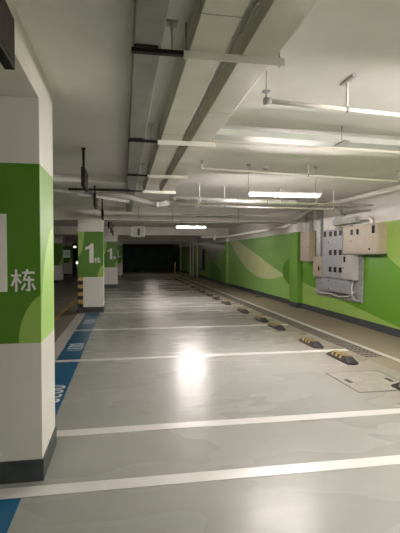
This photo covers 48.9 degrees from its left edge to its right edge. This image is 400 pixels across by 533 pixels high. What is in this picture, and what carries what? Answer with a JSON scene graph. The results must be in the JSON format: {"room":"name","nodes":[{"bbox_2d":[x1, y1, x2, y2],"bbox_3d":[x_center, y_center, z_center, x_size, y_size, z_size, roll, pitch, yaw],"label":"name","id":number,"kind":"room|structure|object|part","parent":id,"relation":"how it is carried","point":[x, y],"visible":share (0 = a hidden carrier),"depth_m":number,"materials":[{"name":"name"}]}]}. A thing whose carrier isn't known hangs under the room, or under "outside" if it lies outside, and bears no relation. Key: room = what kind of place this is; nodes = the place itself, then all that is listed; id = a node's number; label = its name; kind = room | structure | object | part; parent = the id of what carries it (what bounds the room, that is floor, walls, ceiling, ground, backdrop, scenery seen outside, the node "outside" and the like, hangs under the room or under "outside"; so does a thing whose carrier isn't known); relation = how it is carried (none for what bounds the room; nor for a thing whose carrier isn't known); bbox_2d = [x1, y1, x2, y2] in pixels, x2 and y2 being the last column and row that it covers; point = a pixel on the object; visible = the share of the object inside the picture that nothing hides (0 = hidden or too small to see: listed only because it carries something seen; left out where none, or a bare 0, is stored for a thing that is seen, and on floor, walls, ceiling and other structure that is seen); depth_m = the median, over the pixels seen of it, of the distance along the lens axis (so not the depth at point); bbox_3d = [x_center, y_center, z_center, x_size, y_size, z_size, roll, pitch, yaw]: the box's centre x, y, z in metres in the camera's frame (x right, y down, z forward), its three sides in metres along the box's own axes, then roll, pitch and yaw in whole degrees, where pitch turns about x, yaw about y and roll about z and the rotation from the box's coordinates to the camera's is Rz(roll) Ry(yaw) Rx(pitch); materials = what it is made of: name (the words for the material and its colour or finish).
{"room":"parking garage","nodes":[
{"label":"parking garage","id":0,"kind":"room"},
{"bbox_2d":[68,188,129,191],"bbox_3d":[-1.603,-1.224,7.019,0.960,0.035,0.040,0,2,-10],"label":"steel rail","id":1,"kind":"object","parent":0,"point":[77,189],"visible":1,"depth_m":7.00,"materials":[{"name":"black metal"}]},
{"bbox_2d":[72,244,172,269],"bbox_3d":[-9.780,-1.104,45.080,14.070,2.850,0.200,0,2,-10],"label":"wall","id":2,"kind":"structure","parent":0,"point":[135,256],"depth_m":45.68,"materials":[{"name":"paint"}]},
{"bbox_2d":[0,269,399,532],"bbox_3d":[-4.921,1.158,17.962,14.400,0.206,55.000,0,2,-10],"label":"floor","id":3,"kind":"structure","parent":0,"point":[109,393],"depth_m":4.13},
{"bbox_2d":[0,498,20,532],"bbox_3d":[-1.090,1.508,1.533,0.340,0.002,2.510,0,2,-10],"label":"strip","id":4,"kind":"object","parent":3,"relation":"on","point":[8,507],"visible":1,"depth_m":2.65,"materials":[{"name":"blue paint"}]},
{"bbox_2d":[0,60,56,483],"bbox_3d":[-1.450,0.038,3.207,0.670,2.850,0.590,0,2,-10],"label":"concrete column","id":5,"kind":"structure","parent":3,"relation":"on","point":[28,430],"depth_m":2.97,"materials":[{"name":"paint"}]},
{"bbox_2d":[53,235,63,282],"bbox_3d":[-7.926,-0.538,24.300,0.670,2.850,0.620,0,2,-10],"label":"concrete column","id":6,"kind":"structure","parent":3,"relation":"on","point":[57,239],"depth_m":24.03,"materials":[{"name":"paint"}]},
{"bbox_2d":[54,297,77,321],"bbox_3d":[-5.520,0.938,22.421,0.100,0.003,34.000,0,2,-10],"label":"edge line","id":7,"kind":"object","parent":3,"relation":"on","point":[76,299],"visible":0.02,"depth_m":12.27,"materials":[{"name":"yellow paint"}]},
{"bbox_2d":[55,362,78,416],"bbox_3d":[-1.703,1.410,5.084,0.340,0.004,2.540,0,2,-10],"label":"strip","id":8,"kind":"object","parent":3,"relation":"on","point":[64,371],"visible":0.4,"depth_m":5.49,"materials":[{"name":"blue paint"}]},
{"bbox_2d":[63,241,72,275],"bbox_3d":[-9.755,-0.750,32.100,0.820,2.850,0.620,0,2,-10],"label":"concrete column","id":9,"kind":"structure","parent":3,"relation":"on","point":[67,262],"depth_m":31.84,"materials":[{"name":"paint"}]},
{"bbox_2d":[63,249,70,257],"bbox_3d":[-7.591,-1.224,25.075,0.420,1.520,0.070,0,2,-10],"label":"hanging sign","id":10,"kind":"object","parent":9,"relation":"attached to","point":[66,252],"visible":0.94,"depth_m":25.06,"materials":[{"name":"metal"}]},
{"bbox_2d":[54,313,85,359],"bbox_3d":[-2.666,1.302,9.042,0.210,0.003,5.310,0,2,-10],"label":"edge line","id":11,"kind":"object","parent":3,"relation":"on","point":[66,335],"visible":0.79,"depth_m":8.41,"materials":[{"name":"paint"}]},
{"bbox_2d":[56,330,91,359],"bbox_3d":[-2.156,1.339,7.704,0.340,0.004,2.500,0,2,-10],"label":"strip","id":12,"kind":"object","parent":3,"relation":"on","point":[74,348],"visible":1,"depth_m":7.40,"materials":[{"name":"blue paint"}]},
{"bbox_2d":[76,313,98,329],"bbox_3d":[-2.609,1.267,10.329,0.340,0.004,2.550,0,2,-10],"label":"strip","id":13,"kind":"object","parent":3,"relation":"on","point":[88,321],"visible":1,"depth_m":10.16,"materials":[{"name":"blue paint"}]},
{"bbox_2d":[77,205,104,312],"bbox_3d":[-2.964,-0.202,12.000,0.678,2.850,0.600,0,2,-10],"label":"concrete column","id":14,"kind":"structure","parent":3,"relation":"on","point":[90,279],"depth_m":11.72,"materials":[{"name":"paint"}]},
{"bbox_2d":[104,227,117,287],"bbox_3d":[-4.241,-0.445,20.914,0.670,2.850,0.590,0,2,-10],"label":"concrete column","id":15,"kind":"structure","parent":3,"relation":"on","point":[110,242],"depth_m":20.64,"materials":[{"name":"paint"}]},
{"bbox_2d":[118,235,122,277],"bbox_3d":[-5.575,-0.688,29.814,0.670,2.850,0.590,0,2,-10],"label":"concrete column","id":16,"kind":"structure","parent":3,"relation":"on","point":[120,241],"depth_m":29.57,"materials":[{"name":"paint"}]},
{"bbox_2d":[125,297,209,298],"bbox_3d":[-1.166,1.122,15.666,4.120,0.003,0.130,0,2,-10],"label":"parking line","id":17,"kind":"object","parent":3,"relation":"on","point":[184,297],"visible":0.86,"depth_m":15.67,"materials":[{"name":"white paint"}]},
{"bbox_2d":[105,305,243,308],"bbox_3d":[-0.712,1.194,13.036,4.120,0.003,0.130,0,2,-10],"label":"parking line","id":18,"kind":"object","parent":3,"relation":"on","point":[224,305],"visible":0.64,"depth_m":13.10,"materials":[{"name":"white paint"}]},
{"bbox_2d":[103,309,252,312],"bbox_3d":[-0.542,1.220,12.051,4.120,0.003,0.130,0,2,-10],"label":"parking line","id":19,"kind":"object","parent":3,"relation":"on","point":[235,309],"visible":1,"depth_m":11.95,"materials":[{"name":"white paint"}]},
{"bbox_2d":[75,324,287,330],"bbox_3d":[-0.306,1.294,9.363,4.570,0.003,0.130,0,2,-10],"label":"parking line","id":20,"kind":"object","parent":3,"relation":"on","point":[265,324],"visible":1,"depth_m":9.33,"materials":[{"name":"white paint"}]},
{"bbox_2d":[190,242,190,274],"bbox_3d":[-0.727,-0.590,33.359,0.090,2.460,0.088,0,2,-10],"label":"riser pipe","id":21,"kind":"object","parent":3,"relation":"on","point":[190,242],"visible":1,"depth_m":33.32,"materials":[{"name":"grey metal"}]},
{"bbox_2d":[193,242,193,275],"bbox_3d":[-0.489,-0.552,31.980,0.090,2.460,0.088,0,2,-10],"label":"riser pipe","id":22,"kind":"object","parent":3,"relation":"on","point":[193,242],"visible":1,"depth_m":31.94,"materials":[{"name":"white metal"}]},
{"bbox_2d":[197,241,197,276],"bbox_3d":[-0.183,-0.504,30.207,0.090,2.460,0.088,0,2,-10],"label":"riser pipe","id":23,"kind":"object","parent":3,"relation":"on","point":[197,241],"visible":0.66,"depth_m":30.16,"materials":[{"name":"white metal"}]},
{"bbox_2d":[0,455,399,499],"bbox_3d":[1.316,1.459,3.292,6.300,0.003,0.130,0,2,-10],"label":"parking line","id":24,"kind":"object","parent":3,"relation":"on","point":[90,486],"visible":1,"depth_m":3.05,"materials":[{"name":"white paint"}]},
{"bbox_2d":[55,349,348,361],"bbox_3d":[0.025,1.365,6.742,4.810,0.003,0.130,0,2,-10],"label":"parking line","id":25,"kind":"object","parent":3,"relation":"on","point":[330,350],"visible":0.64,"depth_m":6.74,"materials":[{"name":"white paint"}]},
{"bbox_2d":[221,300,230,304],"bbox_3d":[0.825,1.128,13.888,0.170,0.087,0.700,0,2,-10],"label":"wheel stop","id":26,"kind":"object","parent":3,"relation":"on","point":[225,302],"visible":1,"depth_m":13.70,"materials":[{"name":"black rubber"}]},
{"bbox_2d":[57,408,399,436],"bbox_3d":[1.304,1.433,4.244,6.000,0.003,0.130,0,2,-10],"label":"parking line","id":27,"kind":"object","parent":3,"relation":"on","point":[89,431],"visible":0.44,"depth_m":4.05,"materials":[{"name":"white paint"}]},
{"bbox_2d":[237,308,248,312],"bbox_3d":[1.165,1.182,11.918,0.170,0.087,0.700,0,2,-10],"label":"wheel stop","id":28,"kind":"object","parent":3,"relation":"on","point":[242,310],"visible":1,"depth_m":11.72,"materials":[{"name":"black rubber"}]},
{"bbox_2d":[254,315,268,322],"bbox_3d":[1.434,1.225,10.362,0.170,0.087,0.700,0,2,-10],"label":"wheel stop","id":29,"kind":"object","parent":3,"relation":"on","point":[262,319],"visible":1,"depth_m":10.19,"materials":[{"name":"black rubber"}]},
{"bbox_2d":[166,271,383,357],"bbox_3d":[-0.237,0.912,23.358,0.300,0.003,33.950,0,2,-10],"label":"drain grating","id":30,"kind":"object","parent":3,"relation":"on","point":[356,349],"visible":0.98,"depth_m":9.21,"materials":[{"name":"metal"}]},
{"bbox_2d":[268,322,285,330],"bbox_3d":[1.618,1.254,9.298,0.170,0.087,0.700,0,2,-10],"label":"wheel stop","id":31,"kind":"object","parent":3,"relation":"on","point":[279,327],"visible":1,"depth_m":9.11,"materials":[{"name":"black rubber"}]},
{"bbox_2d":[167,271,399,361],"bbox_3d":[0.745,1.033,18.938,0.100,0.003,43.000,0,2,-10],"label":"edge line","id":32,"kind":"object","parent":3,"relation":"on","point":[323,331],"visible":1,"depth_m":8.96,"materials":[{"name":"paint"}]},
{"bbox_2d":[299,337,323,348],"bbox_3d":[1.912,1.300,7.594,0.170,0.087,0.700,0,2,-10],"label":"wheel stop","id":33,"kind":"object","parent":3,"relation":"on","point":[308,341],"visible":1,"depth_m":7.43,"materials":[{"name":"black rubber"}]},
{"bbox_2d":[327,350,358,364],"bbox_3d":[2.099,1.330,6.510,0.170,0.087,0.700,0,2,-10],"label":"wheel stop","id":34,"kind":"object","parent":3,"relation":"on","point":[345,358],"visible":1,"depth_m":6.38,"materials":[{"name":"black rubber"}]},
{"bbox_2d":[391,382,399,390],"bbox_3d":[2.384,1.375,4.865,0.170,0.087,0.700,0,2,-10],"label":"wheel stop","id":35,"kind":"object","parent":3,"relation":"on","point":[396,385],"visible":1,"depth_m":5.07,"materials":[{"name":"black rubber"}]},
{"bbox_2d":[12,0,399,227],"bbox_3d":[-4.921,-1.888,17.879,14.400,0.200,55.000,0,2,-10],"label":"ceiling","id":36,"kind":"structure","parent":0,"point":[82,48],"depth_m":3.71,"materials":[{"name":"paint"}]},
{"bbox_2d":[0,0,14,69],"bbox_3d":[-0.804,-1.101,1.709,0.047,0.465,0.500,0,2,-10],"label":"hanging sign","id":37,"kind":"object","parent":36,"relation":"hanging from","point":[7,28],"visible":1,"depth_m":1.84,"materials":[{"name":"black metal"}]},
{"bbox_2d":[0,0,38,97],"bbox_3d":[-0.391,-1.091,-3.082,0.692,0.250,12.120,0,2,-10],"label":"beam","id":38,"kind":"structure","parent":36,"relation":"attached to","point":[23,81],"depth_m":2.63,"materials":[{"name":"paint"}]},
{"bbox_2d":[81,148,87,190],"bbox_3d":[-1.434,-1.202,5.476,0.047,0.465,0.500,0,2,-10],"label":"hanging sign","id":39,"kind":"object","parent":36,"relation":"hanging from","point":[84,175],"visible":1,"depth_m":5.31,"materials":[{"name":"black metal"}]},
{"bbox_3d":[-1.435,-1.082,5.479,0.045,0.225,0.500,0,2,-10],"label":"casing","id":40,"kind":"part","parent":39,"relation":"part of","materials":[{"name":"black metal"}]},
{"bbox_2d":[53,174,125,185],"bbox_3d":[-5.703,-1.425,6.661,9.040,0.115,0.300,0,2,-10],"label":"beam","id":41,"kind":"structure","parent":36,"relation":"attached to","point":[57,178],"depth_m":7.22,"materials":[{"name":"paint"}]},
{"bbox_2d":[53,184,129,202],"bbox_3d":[-5.485,-1.299,7.059,8.604,0.387,0.112,0,2,-10],"label":"pipe","id":42,"kind":"object","parent":36,"relation":"hanging from","point":[76,193],"visible":0.71,"depth_m":7.65,"materials":[{"name":"metal"}]},
{"bbox_2d":[93,185,97,208],"bbox_3d":[-1.867,-1.282,7.865,0.047,0.465,0.500,0,2,-10],"label":"hanging sign","id":43,"kind":"object","parent":36,"relation":"hanging from","point":[95,200],"visible":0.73,"depth_m":7.63,"materials":[{"name":"black metal"}]},
{"bbox_3d":[-1.868,-1.162,7.869,0.045,0.225,0.500,0,2,-10],"label":"casing","id":44,"kind":"part","parent":43,"relation":"part of","materials":[{"name":"black metal"}]},
{"bbox_2d":[101,199,103,219],"bbox_3d":[-2.318,-1.354,10.476,0.047,0.465,0.500,0,2,-10],"label":"hanging sign","id":45,"kind":"object","parent":36,"relation":"hanging from","point":[102,210],"visible":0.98,"depth_m":10.31,"materials":[{"name":"black metal"}]},
{"bbox_2d":[131,222,144,236],"bbox_3d":[-1.834,-1.258,12.944,0.400,0.790,0.308,0,2,-10],"label":"hanging sign","id":46,"kind":"object","parent":36,"relation":"hanging from","point":[136,231],"visible":0.86,"depth_m":12.80,"materials":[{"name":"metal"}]},
{"bbox_3d":[-1.815,-1.024,12.957,0.360,0.320,0.300,0,2,-10],"label":"casing","id":47,"kind":"part","parent":46,"relation":"part of","materials":[{"name":"grey metal"}]},
{"bbox_2d":[130,181,175,193],"bbox_3d":[-0.873,-1.413,7.869,0.880,0.205,0.085,0,2,-10],"label":"support","id":48,"kind":"object","parent":36,"relation":"hanging from","point":[143,191],"visible":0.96,"depth_m":7.87,"materials":[{"name":"grey metal"}]},
{"bbox_2d":[127,163,187,178],"bbox_3d":[-0.604,-1.370,6.312,0.880,0.205,0.085,0,2,-10],"label":"support","id":49,"kind":"object","parent":36,"relation":"hanging from","point":[142,164],"visible":0.95,"depth_m":6.31,"materials":[{"name":"grey metal"}]},
{"bbox_2d":[128,123,215,146],"bbox_3d":[-0.275,-1.318,4.411,0.880,0.205,0.085,0,2,-10],"label":"support","id":50,"kind":"object","parent":36,"relation":"hanging from","point":[159,142],"visible":0.94,"depth_m":4.40,"materials":[{"name":"grey metal"}]},
{"bbox_2d":[126,0,169,211],"bbox_3d":[-0.540,-1.287,3.882,0.160,0.086,15.900,0,2,-10],"label":"cable tray","id":51,"kind":"object","parent":50,"relation":"on","point":[149,19],"visible":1,"depth_m":2.79,"materials":[{"name":"grey metal"}]},
{"bbox_3d":[-0.540,-1.318,3.881,0.160,0.024,15.900,0,2,-10],"label":"lid","id":52,"kind":"part","parent":51,"relation":"part of","materials":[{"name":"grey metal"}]},
{"bbox_2d":[176,223,205,227],"bbox_3d":[-0.294,-1.455,13.970,0.975,0.452,0.120,0,2,-10],"label":"lamp","id":53,"kind":"object","parent":36,"relation":"hanging from","point":[177,226],"visible":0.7,"depth_m":13.93,"materials":[{"name":"white plastic"}]},
{"bbox_2d":[144,0,250,193],"bbox_3d":[0.093,-1.268,2.164,0.214,0.141,12.300,0,2,-10],"label":"cable tray","id":54,"kind":"object","parent":36,"relation":"hanging from","point":[212,25],"visible":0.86,"depth_m":2.76,"materials":[{"name":"beige metal"}]},
{"bbox_3d":[0.093,-1.326,2.163,0.214,0.024,12.300,0,2,-10],"label":"lid","id":55,"kind":"part","parent":54,"relation":"part of","materials":[{"name":"grey metal"}]},
{"bbox_2d":[232,2,259,38],"bbox_3d":[0.225,-1.192,2.148,0.046,0.013,0.344,0,2,-11],"label":"cable loop","id":56,"kind":"object","parent":54,"relation":"hanging from","point":[252,2],"visible":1,"depth_m":2.13,"materials":[{"name":"rubber"}]},
{"bbox_2d":[131,19,284,67],"bbox_3d":[0.056,-1.266,2.490,0.880,0.205,0.085,0,2,-10],"label":"support","id":57,"kind":"object","parent":36,"relation":"hanging from","point":[138,48],"visible":0.96,"depth_m":2.48,"materials":[{"name":"white metal"}]},
{"bbox_3d":[-0.158,-1.258,2.466,0.007,0.120,0.007,0,2,13],"label":"hanger rod","id":58,"kind":"part","parent":57,"relation":"part of","materials":[{"name":"metal"}]},
{"bbox_3d":[-0.158,-1.338,2.464,0.060,0.060,0.060,0,2,-10],"label":"ceiling plate","id":59,"kind":"part","parent":57,"relation":"part of","materials":[{"name":"grey metal"}]},
{"bbox_3d":[-0.079,-1.278,2.479,0.009,0.180,0.009,0,2,13],"label":"hanger rod","id":60,"kind":"part","parent":57,"relation":"part of","materials":[{"name":"metal"}]},
{"bbox_2d":[160,0,318,193],"bbox_3d":[0.393,-1.269,2.216,0.212,0.141,12.300,0,2,-10],"label":"cable tray","id":61,"kind":"object","parent":36,"relation":"hanging from","point":[274,23],"visible":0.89,"depth_m":2.79,"materials":[{"name":"beige metal"}]},
{"bbox_3d":[0.393,-1.328,2.214,0.212,0.024,12.300,0,2,-10],"label":"lid","id":62,"kind":"part","parent":61,"relation":"part of","materials":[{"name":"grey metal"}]},
{"bbox_2d":[169,184,373,205],"bbox_3d":[1.502,-1.359,8.516,4.244,0.347,0.117,0,2,-14],"label":"pipe","id":63,"kind":"object","parent":36,"relation":"hanging from","point":[199,199],"visible":0.98,"depth_m":8.30,"materials":[{"name":"metal"}]},
{"bbox_2d":[84,191,168,207],"bbox_3d":[-1.318,-1.218,7.965,1.528,0.277,0.194,0,2,-10],"label":"insulated pipe","id":64,"kind":"object","parent":63,"relation":"attached to","point":[114,195],"visible":0.89,"depth_m":7.98,"materials":[{"name":"white metal"}]},
{"bbox_2d":[178,186,370,210],"bbox_3d":[1.567,-1.333,8.671,4.056,0.407,0.063,0,2,-13],"label":"pipe","id":65,"kind":"object","parent":36,"relation":"hanging from","point":[181,205],"visible":1,"depth_m":8.62,"materials":[{"name":"metal"}]},
{"bbox_2d":[246,164,321,197],"bbox_3d":[1.229,-1.250,6.442,1.135,0.452,0.120,0,2,-10],"label":"lamp","id":66,"kind":"object","parent":36,"relation":"hanging from","point":[249,193],"visible":0.98,"depth_m":6.41,"materials":[{"name":"white plastic"}]},
{"bbox_2d":[201,161,399,182],"bbox_3d":[1.905,-1.380,6.411,4.003,0.190,0.071,-1,2,-19],"label":"pipe","id":67,"kind":"object","parent":36,"relation":"hanging from","point":[308,164],"visible":1,"depth_m":6.25,"materials":[{"name":"white metal"}]},
{"bbox_2d":[211,140,399,153],"bbox_3d":[2.058,-1.335,5.099,4.008,0.027,0.062,0,2,-13],"label":"conduit","id":68,"kind":"object","parent":36,"relation":"attached to","point":[216,141],"visible":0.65,"depth_m":4.87,"materials":[{"name":"white metal"}]},
{"bbox_2d":[213,129,399,149],"bbox_3d":[2.141,-1.359,4.914,4.150,0.060,0.200,0,2,-12],"label":"trunking","id":69,"kind":"object","parent":36,"relation":"hanging from","point":[223,134],"visible":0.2,"depth_m":4.62,"materials":[{"name":"white metal"}]},
{"bbox_2d":[297,197,352,206],"bbox_3d":[2.337,-1.414,9.202,1.960,0.275,0.065,0,2,-15],"label":"pipe","id":70,"kind":"object","parent":36,"relation":"hanging from","point":[316,197],"visible":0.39,"depth_m":9.27,"materials":[{"name":"white metal"}]},
{"bbox_2d":[262,71,399,116],"bbox_3d":[2.385,-1.265,3.576,3.990,0.266,0.192,0,2,-14],"label":"pipe","id":71,"kind":"object","parent":36,"relation":"hanging from","point":[267,100],"visible":1,"depth_m":3.23,"materials":[{"name":"white metal"}]},
{"bbox_3d":[1.097,-1.282,3.281,0.020,0.195,0.019,0,2,-10],"label":"hanger post","id":72,"kind":"part","parent":71,"relation":"part of","materials":[{"name":"white metal"}]},
{"bbox_3d":[1.099,-1.381,3.264,0.030,0.016,0.190,0,2,-10],"label":"channel plate","id":73,"kind":"part","parent":71,"relation":"part of","materials":[{"name":"grey metal"}]},
{"bbox_2d":[270,184,399,230],"bbox_3d":[3.856,-1.224,6.318,0.096,0.497,17.200,0,2,-10],"label":"pipe","id":74,"kind":"object","parent":36,"relation":"hanging from","point":[396,187],"visible":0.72,"depth_m":9.46,"materials":[{"name":"white metal"}]},
{"bbox_2d":[334,126,350,146],"bbox_3d":[1.438,-1.333,4.450,0.060,0.178,0.250,0,2,-10],"label":"hanger","id":75,"kind":"object","parent":36,"relation":"hanging from","point":[345,140],"visible":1,"depth_m":4.45,"materials":[{"name":"metal"}]},
{"bbox_2d":[201,228,269,239],"bbox_3d":[1.211,-1.303,17.934,1.301,0.248,6.390,0,2,-10],"label":"pipe","id":76,"kind":"object","parent":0,"point":[214,237],"visible":0.98,"depth_m":18.88,"materials":[{"name":"white metal"}]},
{"bbox_2d":[173,190,399,328],"bbox_3d":[2.011,-0.396,19.117,0.330,2.850,55.000,0,2,-10],"label":"wall","id":77,"kind":"structure","parent":0,"point":[259,261],"depth_m":12.48,"materials":[{"name":"green paint"}]},
{"bbox_2d":[72,241,180,243],"bbox_3d":[-8.632,-2.158,38.397,14.070,0.380,0.480,0,2,-10],"label":"beam","id":78,"kind":"structure","parent":77,"relation":"attached to","point":[73,242],"depth_m":38.87,"materials":[{"name":"paint"}]},
{"bbox_2d":[63,235,197,240],"bbox_3d":[-7.100,-1.916,29.532,14.070,0.380,0.480,0,2,-10],"label":"beam","id":79,"kind":"structure","parent":77,"relation":"attached to","point":[65,237],"depth_m":29.95,"materials":[{"name":"paint"}]},
{"bbox_2d":[53,226,228,235],"bbox_3d":[-5.569,-1.674,20.666,14.070,0.380,0.480,0,2,-10],"label":"beam","id":80,"kind":"structure","parent":77,"relation":"attached to","point":[57,230],"depth_m":21.12,"materials":[{"name":"paint"}]},
{"bbox_2d":[53,205,300,223],"bbox_3d":[-4.038,-1.432,11.801,14.070,0.380,0.480,0,2,-10],"label":"beam","id":81,"kind":"structure","parent":77,"relation":"attached to","point":[60,212],"depth_m":12.19,"materials":[{"name":"paint"}]},
{"bbox_2d":[105,220,296,223],"bbox_3d":[0.126,-1.232,12.170,5.400,0.032,0.032,0,2,-10],"label":"conduit","id":82,"kind":"object","parent":81,"relation":"attached to","point":[105,220],"visible":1,"depth_m":12.16,"materials":[{"name":"metal"}]},
{"bbox_2d":[179,244,181,269],"bbox_3d":[-1.768,-0.840,39.619,0.140,2.320,0.600,0,2,-10],"label":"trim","id":83,"kind":"structure","parent":77,"relation":"attached to","point":[180,245],"depth_m":39.34,"materials":[{"name":"paint"}]},
{"bbox_2d":[195,241,196,274],"bbox_3d":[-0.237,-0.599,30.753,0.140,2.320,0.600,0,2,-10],"label":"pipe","id":84,"kind":"structure","parent":77,"relation":"attached to","point":[195,241],"depth_m":30.48,"materials":[{"name":"metal"}]},
{"bbox_2d":[200,249,204,269],"bbox_3d":[0.151,-0.449,28.388,0.179,1.350,0.700,0,2,-10],"label":"electrical box","id":85,"kind":"object","parent":77,"relation":"attached to","point":[202,251],"visible":1,"depth_m":28.06,"materials":[{"name":"black metal"}]},
{"bbox_3d":[0.069,-0.449,28.374,0.011,1.250,0.600,0,2,-10],"label":"door","id":86,"kind":"part","parent":85,"relation":"part of","materials":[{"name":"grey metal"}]},
{"bbox_2d":[181,214,245,215],"bbox_3d":[0.381,-1.449,12.308,1.850,0.029,0.024,0,2,-10],"label":"conduit","id":87,"kind":"object","parent":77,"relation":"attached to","point":[181,214],"visible":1,"depth_m":12.28,"materials":[{"name":"metal"}]},
{"bbox_2d":[223,238,228,282],"bbox_3d":[1.294,-0.357,21.888,0.140,2.320,0.600,0,2,-10],"label":"pilaster","id":88,"kind":"object","parent":77,"relation":"attached to","point":[225,240],"depth_m":21.63,"materials":[{"name":"paint"}]},
{"bbox_2d":[173,268,399,337],"bbox_3d":[1.839,0.954,19.124,0.020,0.150,55.000,0,2,-10],"label":"baseboard","id":89,"kind":"structure","parent":77,"relation":"attached to","point":[392,331],"depth_m":10.94,"materials":[{"name":"paint"}]},
{"bbox_2d":[288,301,300,307],"bbox_3d":[2.806,1.120,13.053,0.139,0.150,0.640,0,2,-10],"label":"trim","id":90,"kind":"structure","parent":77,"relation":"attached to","point":[290,303],"depth_m":12.88,"materials":[{"name":"paint"}]},
{"bbox_2d":[289,223,301,302],"bbox_3d":[2.826,-0.115,13.022,0.140,2.320,0.600,0,2,-10],"label":"pilaster","id":91,"kind":"object","parent":77,"relation":"attached to","point":[295,265],"depth_m":12.84,"materials":[{"name":"paint"}]},
{"bbox_2d":[300,231,315,260],"bbox_3d":[2.952,-0.549,12.078,0.207,0.800,0.580,0,2,-10],"label":"box","id":92,"kind":"object","parent":77,"relation":"attached to","point":[308,239],"visible":0.95,"depth_m":11.85,"materials":[{"name":"beige metal"}]},
{"bbox_3d":[2.864,-0.549,12.063,0.009,0.760,0.540,0,2,-10],"label":"door","id":93,"kind":"part","parent":92,"relation":"part of","materials":[{"name":"metal"}]},
{"bbox_2d":[305,210,312,231],"bbox_3d":[2.994,-1.293,12.116,0.106,0.675,0.320,0,2,-10],"label":"duct","id":94,"kind":"object","parent":77,"relation":"attached to","point":[309,216],"visible":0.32,"depth_m":11.97,"materials":[{"name":"metal"}]},
{"bbox_2d":[313,256,321,276],"bbox_3d":[3.073,0.003,11.444,0.120,0.530,0.500,0,2,-10],"label":"box","id":95,"kind":"object","parent":77,"relation":"attached to","point":[317,260],"visible":0.94,"depth_m":11.40,"materials":[{"name":"beige metal"}]},
{"bbox_2d":[316,210,323,255],"bbox_3d":[3.118,-0.939,11.406,0.106,1.345,0.260,0,2,-10],"label":"duct","id":96,"kind":"object","parent":77,"relation":"attached to","point":[320,213],"visible":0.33,"depth_m":11.33,"materials":[{"name":"metal"}]},
{"bbox_2d":[323,200,339,230],"bbox_3d":[3.221,-1.242,10.801,0.106,0.705,0.650,0,2,-10],"label":"duct","id":97,"kind":"object","parent":77,"relation":"attached to","point":[329,215],"visible":0.65,"depth_m":10.73,"materials":[{"name":"white metal"}]},
{"bbox_2d":[322,229,342,278],"bbox_3d":[3.222,-0.297,10.634,0.100,1.165,1.070,0,2,-10],"label":"electrical box","id":98,"kind":"object","parent":77,"relation":"attached to","point":[332,243],"visible":0.82,"depth_m":10.59,"materials":[{"name":"grey metal"}]},
{"bbox_2d":[316,255,363,302],"bbox_3d":[3.301,0.211,10.585,0.034,1.100,2.320,0,2,-10],"label":"panel","id":99,"kind":"object","parent":77,"relation":"attached to","point":[358,285],"visible":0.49,"depth_m":9.67,"materials":[{"name":"metal"}]},
{"bbox_2d":[321,278,351,293],"bbox_3d":[3.226,0.450,10.477,0.153,0.300,1.280,0,2,-10],"label":"electrical box","id":100,"kind":"object","parent":99,"relation":"attached to","point":[329,284],"visible":0.91,"depth_m":10.29,"materials":[{"name":"grey metal"}]},
{"bbox_2d":[314,289,353,296],"bbox_3d":[3.211,0.619,10.720,0.082,0.190,2.010,0,2,-10],"label":"cable","id":101,"kind":"object","parent":100,"relation":"hanging from","point":[314,289],"visible":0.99,"depth_m":10.61,"materials":[{"name":"white plastic"}]},
{"bbox_2d":[342,255,357,279],"bbox_3d":[3.341,0.020,9.826,0.143,0.555,0.500,0,2,-10],"label":"switch box","id":102,"kind":"object","parent":99,"relation":"attached to","point":[349,262],"visible":0.98,"depth_m":9.67,"materials":[{"name":"grey metal"}]},
{"bbox_3d":[3.285,0.017,9.816,0.009,0.530,0.460,0,2,-10],"label":"door","id":103,"kind":"part","parent":102,"relation":"part of","materials":[{"name":"grey metal"}]},
{"bbox_2d":[351,280,358,300],"bbox_3d":[3.400,0.532,9.671,0.072,0.459,0.282,0,2,-12],"label":"cable","id":104,"kind":"object","parent":102,"relation":"hanging from","point":[353,280],"visible":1,"depth_m":9.76,"materials":[{"name":"white plastic"}]},
{"bbox_2d":[334,206,345,215],"bbox_3d":[3.233,-1.298,10.188,0.289,0.260,0.040,0,2,-10],"label":"bracket","id":105,"kind":"object","parent":77,"relation":"attached to","point":[343,213],"visible":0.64,"depth_m":10.18,"materials":[{"name":"metal"}]},
{"bbox_2d":[343,223,386,254],"bbox_3d":[3.433,-0.560,9.270,0.213,0.625,1.425,0,2,-10],"label":"control box","id":106,"kind":"object","parent":77,"relation":"attached to","point":[366,239],"visible":1,"depth_m":9.01,"materials":[{"name":"beige metal"}]},
{"bbox_2d":[333,216,359,225],"bbox_3d":[3.292,-0.997,9.947,0.136,0.206,1.030,0,2,-10],"label":"duct","id":107,"kind":"object","parent":106,"relation":"on","point":[349,220],"visible":0.97,"depth_m":9.83,"materials":[{"name":"metal"}]},
{"bbox_2d":[356,216,373,223],"bbox_3d":[3.435,-0.957,9.177,0.080,0.186,0.598,0,2,-10],"label":"pipe","id":108,"kind":"object","parent":106,"relation":"attached to","point":[369,218],"visible":0.93,"depth_m":9.05,"materials":[{"name":"white paint"}]}
]}

